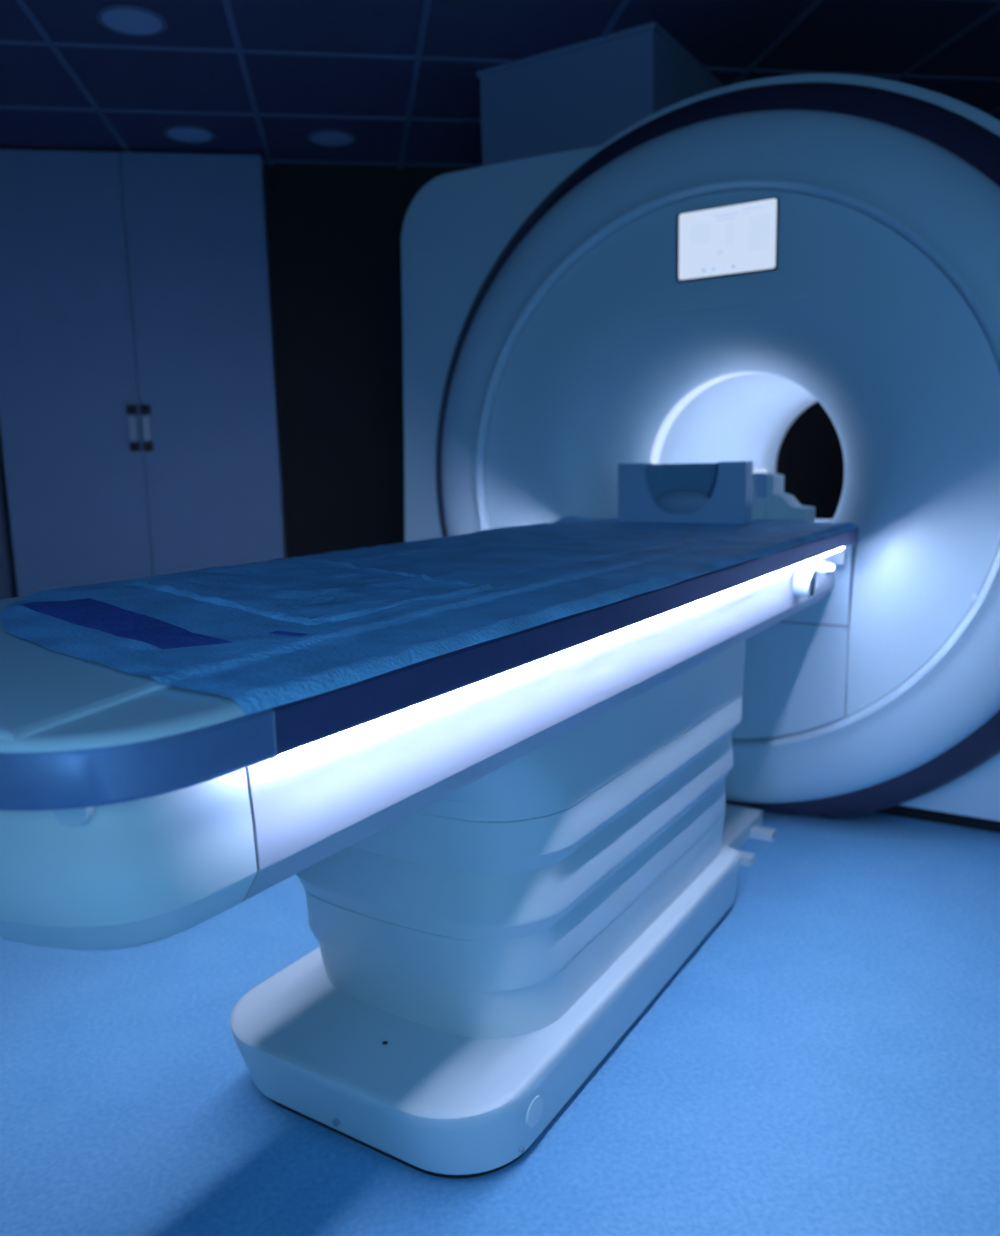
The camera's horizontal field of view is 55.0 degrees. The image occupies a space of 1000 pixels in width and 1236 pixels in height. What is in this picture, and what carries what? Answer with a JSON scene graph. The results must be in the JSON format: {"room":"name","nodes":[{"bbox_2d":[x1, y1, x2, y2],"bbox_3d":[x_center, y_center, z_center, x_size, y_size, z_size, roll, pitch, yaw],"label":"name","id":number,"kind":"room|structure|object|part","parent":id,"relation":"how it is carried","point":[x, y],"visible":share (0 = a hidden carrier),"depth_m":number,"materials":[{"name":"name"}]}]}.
{"room":"radiology room","nodes":[
{"label":"radiology room","id":0,"kind":"room"},
{"bbox_2d":[0,803,999,1235],"bbox_3d":[0.221,0.878,2.224,8.200,0.050,6.800,-3,9,-8],"label":"floor","id":1,"kind":"structure","parent":0,"point":[825,1061],"depth_m":1.85,"materials":[{"name":"blue plastic"}]},
{"bbox_2d":[0,427,17,598],"bbox_3d":[-2.887,-0.891,4.851,0.685,2.735,0.180,-3,9,-8],"label":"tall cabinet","id":2,"kind":"object","parent":1,"relation":"on","point":[8,582],"visible":0.2,"depth_m":4.92,"materials":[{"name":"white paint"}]},
{"bbox_3d":[-2.876,-0.906,4.768,0.675,2.670,0.019,-3,9,-8],"label":"door","id":3,"kind":"part","parent":2,"relation":"part of","materials":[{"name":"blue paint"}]},
{"bbox_2d":[0,149,286,596],"bbox_3d":[-1.837,-0.935,4.969,1.350,2.735,0.254,-3,9,-8],"label":"tall cabinet","id":4,"kind":"object","parent":1,"relation":"on","point":[140,426],"visible":0.77,"depth_m":4.83,"materials":[{"name":"laminate"}]},
{"bbox_3d":[-2.158,-0.935,4.844,0.669,2.670,0.019,-3,9,-8],"label":"door","id":5,"kind":"part","parent":4,"relation":"part of","materials":[{"name":"laminate"}]},
{"bbox_3d":[-1.855,-1.049,4.840,0.040,0.044,0.044,-3,9,-8],"label":"handle mount","id":6,"kind":"part","parent":4,"relation":"part of","materials":[{"name":"black plastic"}]},
{"bbox_3d":[-1.851,-0.957,4.841,0.032,0.120,0.012,-3,9,-8],"label":"handle","id":7,"kind":"part","parent":4,"relation":"part of","materials":[{"name":"silver metal"}]},
{"bbox_3d":[-1.851,-0.868,4.869,0.040,0.044,0.044,-3,9,-8],"label":"handle mount","id":8,"kind":"part","parent":4,"relation":"part of","materials":[{"name":"black plastic"}]},
{"bbox_3d":[-1.790,-1.052,4.849,0.040,0.044,0.044,-3,9,-8],"label":"handle mount","id":9,"kind":"part","parent":4,"relation":"part of","materials":[{"name":"black plastic"}]},
{"bbox_3d":[-1.786,-0.960,4.851,0.032,0.120,0.012,-3,9,-8],"label":"handle","id":10,"kind":"part","parent":4,"relation":"part of","materials":[{"name":"silver metal"}]},
{"bbox_3d":[-1.786,-0.871,4.879,0.040,0.044,0.044,-3,9,-8],"label":"handle mount","id":11,"kind":"part","parent":4,"relation":"part of","materials":[{"name":"black plastic"}]},
{"bbox_3d":[-1.492,-0.966,4.941,0.668,2.670,0.019,-3,9,-8],"label":"door","id":12,"kind":"part","parent":4,"relation":"part of","materials":[{"name":"laminate"}]},
{"bbox_2d":[0,521,857,1177],"bbox_3d":[-0.015,0.371,2.092,0.928,1.004,2.632,5,11,32],"label":"table","id":13,"kind":"object","parent":1,"relation":"on","point":[503,850],"visible":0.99,"depth_m":1.65,"materials":[{"name":"plastic"}]},
{"bbox_2d":[0,516,855,715],"bbox_3d":[0.021,-0.135,2.081,0.928,0.031,2.386,5,11,32],"label":"sheet","id":14,"kind":"object","parent":13,"relation":"on","point":[537,574],"visible":0.84,"depth_m":1.37,"materials":[{"name":"blue fabric"}]},
{"bbox_2d":[18,598,231,648],"bbox_3d":[-0.496,0.002,1.264,0.106,0.005,0.542,-10,12,-42],"label":"strap","id":15,"kind":"object","parent":14,"relation":"on","point":[88,612],"visible":1,"depth_m":1.24,"materials":[{"name":"blue fabric"}]},
{"bbox_2d":[269,631,307,636],"bbox_3d":[-0.250,0.019,1.132,0.050,0.001,0.015,5,11,32],"label":"paper tag","id":16,"kind":"object","parent":14,"relation":"on","point":[274,632],"visible":1,"depth_m":1.13,"materials":[{"name":"blue paper"}]},
{"bbox_2d":[128,558,492,625],"bbox_3d":[-0.313,-0.056,1.591,0.412,0.017,0.732,-9,12,-39],"label":"pad","id":17,"kind":"object","parent":14,"relation":"on","point":[309,592],"visible":0.99,"depth_m":1.51,"materials":[{"name":"blue fabric"}]},
{"bbox_2d":[645,463,717,501],"bbox_3d":[0.559,-0.389,2.909,0.236,0.155,0.058,5,11,32],"label":"headrest cover","id":18,"kind":"object","parent":14,"relation":"on","point":[689,482],"depth_m":2.92,"materials":[{"name":"blue fabric"}]},
{"bbox_2d":[657,489,709,513],"bbox_3d":[0.557,-0.348,2.911,0.176,0.084,0.064,5,11,32],"label":"cushion","id":19,"kind":"object","parent":14,"relation":"on","point":[669,501],"depth_m":2.89,"materials":[{"name":"blue fabric"}]},
{"bbox_2d":[618,461,752,523],"bbox_3d":[0.555,-0.381,2.909,0.405,0.180,0.069,5,11,32],"label":"headrest","id":20,"kind":"object","parent":14,"relation":"on","point":[720,492],"visible":1,"depth_m":2.90,"materials":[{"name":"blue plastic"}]},
{"bbox_2d":[752,468,814,521],"bbox_3d":[0.868,-0.385,3.025,0.210,0.172,0.150,5,11,32],"label":"connector","id":21,"kind":"object","parent":13,"relation":"on","point":[769,499],"visible":0.67,"depth_m":2.99,"materials":[{"name":"plastic"}]},
{"bbox_3d":[0.815,-0.413,2.988,0.026,0.075,0.020,5,11,32],"label":"dark post","id":22,"kind":"part","parent":21,"relation":"part of","materials":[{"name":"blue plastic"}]},
{"bbox_3d":[0.804,-0.095,2.535,0.049,0.079,0.080,5,11,32],"label":"release knob","id":23,"kind":"part","parent":13,"relation":"part of","materials":[{"name":"plastic"}]},
{"bbox_3d":[0.922,-0.139,2.722,0.054,0.034,0.129,5,11,32],"label":"release lever","id":24,"kind":"part","parent":13,"relation":"part of","materials":[{"name":"plastic"}]},
{"bbox_2d":[401,73,999,832],"bbox_3d":[1.188,-0.652,3.915,2.820,2.380,2.049,5,11,32],"label":"scanner","id":25,"kind":"object","parent":1,"relation":"on","point":[681,287],"visible":0.75,"depth_m":2.98,"materials":[{"name":"plastic"}]},
{"bbox_3d":[0.620,-1.189,2.973,0.061,0.059,0.001,5,11,32],"label":"picture panel","id":26,"kind":"part","parent":25,"relation":"part of","materials":[{"name":"white plastic"}]},
{"bbox_2d":[650,371,806,463],"bbox_3d":[0.867,-0.505,3.386,0.703,0.703,0.083,5,11,32],"label":"light","id":27,"kind":"object","parent":25,"relation":"attached to","point":[659,439],"depth_m":3.47,"materials":[{"name":"grey plastic"}]},
{"bbox_3d":[0.701,-1.169,2.925,0.025,0.063,0.001,5,11,32],"label":"picture panel","id":28,"kind":"part","parent":25,"relation":"part of","materials":[{"name":"white plastic"}]},
{"bbox_3d":[0.776,-1.155,2.879,0.061,0.095,0.001,5,11,32],"label":"picture panel","id":29,"kind":"part","parent":25,"relation":"part of","materials":[{"name":"white plastic"}]},
{"bbox_3d":[0.924,-0.300,3.503,0.570,0.070,0.880,5,11,32],"label":"bore rail","id":30,"kind":"part","parent":25,"relation":"part of","materials":[{"name":"plastic"}]},
{"bbox_2d":[721,804,776,866],"bbox_3d":[0.584,0.692,3.018,0.452,0.045,0.585,5,11,32],"label":"foot pedal","id":31,"kind":"object","parent":1,"relation":"on","point":[740,823],"visible":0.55,"depth_m":3.06,"materials":[{"name":"plastic"}]},
{"bbox_2d":[0,0,999,167],"bbox_3d":[0.157,-1.885,1.772,8.200,0.050,6.800,-3,9,-8],"label":"ceiling","id":32,"kind":"structure","parent":0,"point":[845,36],"depth_m":3.71,"materials":[{"name":"tile"}]},
{"bbox_2d":[96,5,166,36],"bbox_3d":[-1.279,-2.076,3.338,0.232,0.012,0.232,5,11,32],"label":"recessed light","id":33,"kind":"object","parent":32,"relation":"in","point":[131,20],"visible":1,"depth_m":3.33,"materials":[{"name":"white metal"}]},
{"bbox_2d":[102,9,161,33],"bbox_3d":[-1.279,-2.078,3.338,0.198,0.009,0.198,5,11,32],"label":"diffuser","id":34,"kind":"object","parent":33,"relation":"attached to","point":[122,21],"depth_m":3.33,"materials":[{"name":"blue"}]},
{"bbox_2d":[164,125,215,142],"bbox_3d":[-1.449,-2.260,4.486,0.232,0.012,0.232,5,11,32],"label":"recessed light","id":35,"kind":"object","parent":32,"relation":"in","point":[181,133],"visible":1,"depth_m":4.47,"materials":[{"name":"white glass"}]},
{"bbox_2d":[168,128,211,141],"bbox_3d":[-1.449,-2.262,4.486,0.198,0.009,0.198,5,11,32],"label":"diffuser","id":36,"kind":"object","parent":35,"relation":"attached to","point":[177,134],"depth_m":4.48,"materials":[{"name":"blue"}]},
{"bbox_2d":[307,129,355,146],"bbox_3d":[-0.803,-2.292,4.586,0.232,0.012,0.232,5,11,32],"label":"recessed light","id":37,"kind":"object","parent":32,"relation":"in","point":[327,138],"visible":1,"depth_m":4.58,"materials":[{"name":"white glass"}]},
{"bbox_2d":[311,132,352,145],"bbox_3d":[-0.803,-2.293,4.586,0.198,0.009,0.198,5,11,32],"label":"diffuser","id":38,"kind":"object","parent":37,"relation":"attached to","point":[318,138],"depth_m":4.58,"materials":[{"name":"blue"}]},
{"bbox_2d":[0,0,999,167],"bbox_3d":[0.158,-1.857,1.776,8.200,0.006,6.800,-3,9,-8],"label":"ceiling grid","id":39,"kind":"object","parent":32,"relation":"attached to","point":[418,57],"depth_m":3.79,"materials":[{"name":"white metal"}]},
{"bbox_2d":[477,22,723,166],"bbox_3d":[0.444,-1.929,4.020,0.770,0.600,0.770,5,11,32],"label":"duct","id":40,"kind":"object","parent":32,"relation":"attached to","point":[581,95],"visible":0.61,"depth_m":3.67,"materials":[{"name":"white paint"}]},
{"bbox_2d":[264,164,843,557],"bbox_3d":[-0.332,-1.042,5.365,8.200,2.750,0.100,-3,9,-8],"label":"wall","id":41,"kind":"structure","parent":0,"point":[334,231],"depth_m":5.18,"materials":[{"name":"black paint"}]}
]}

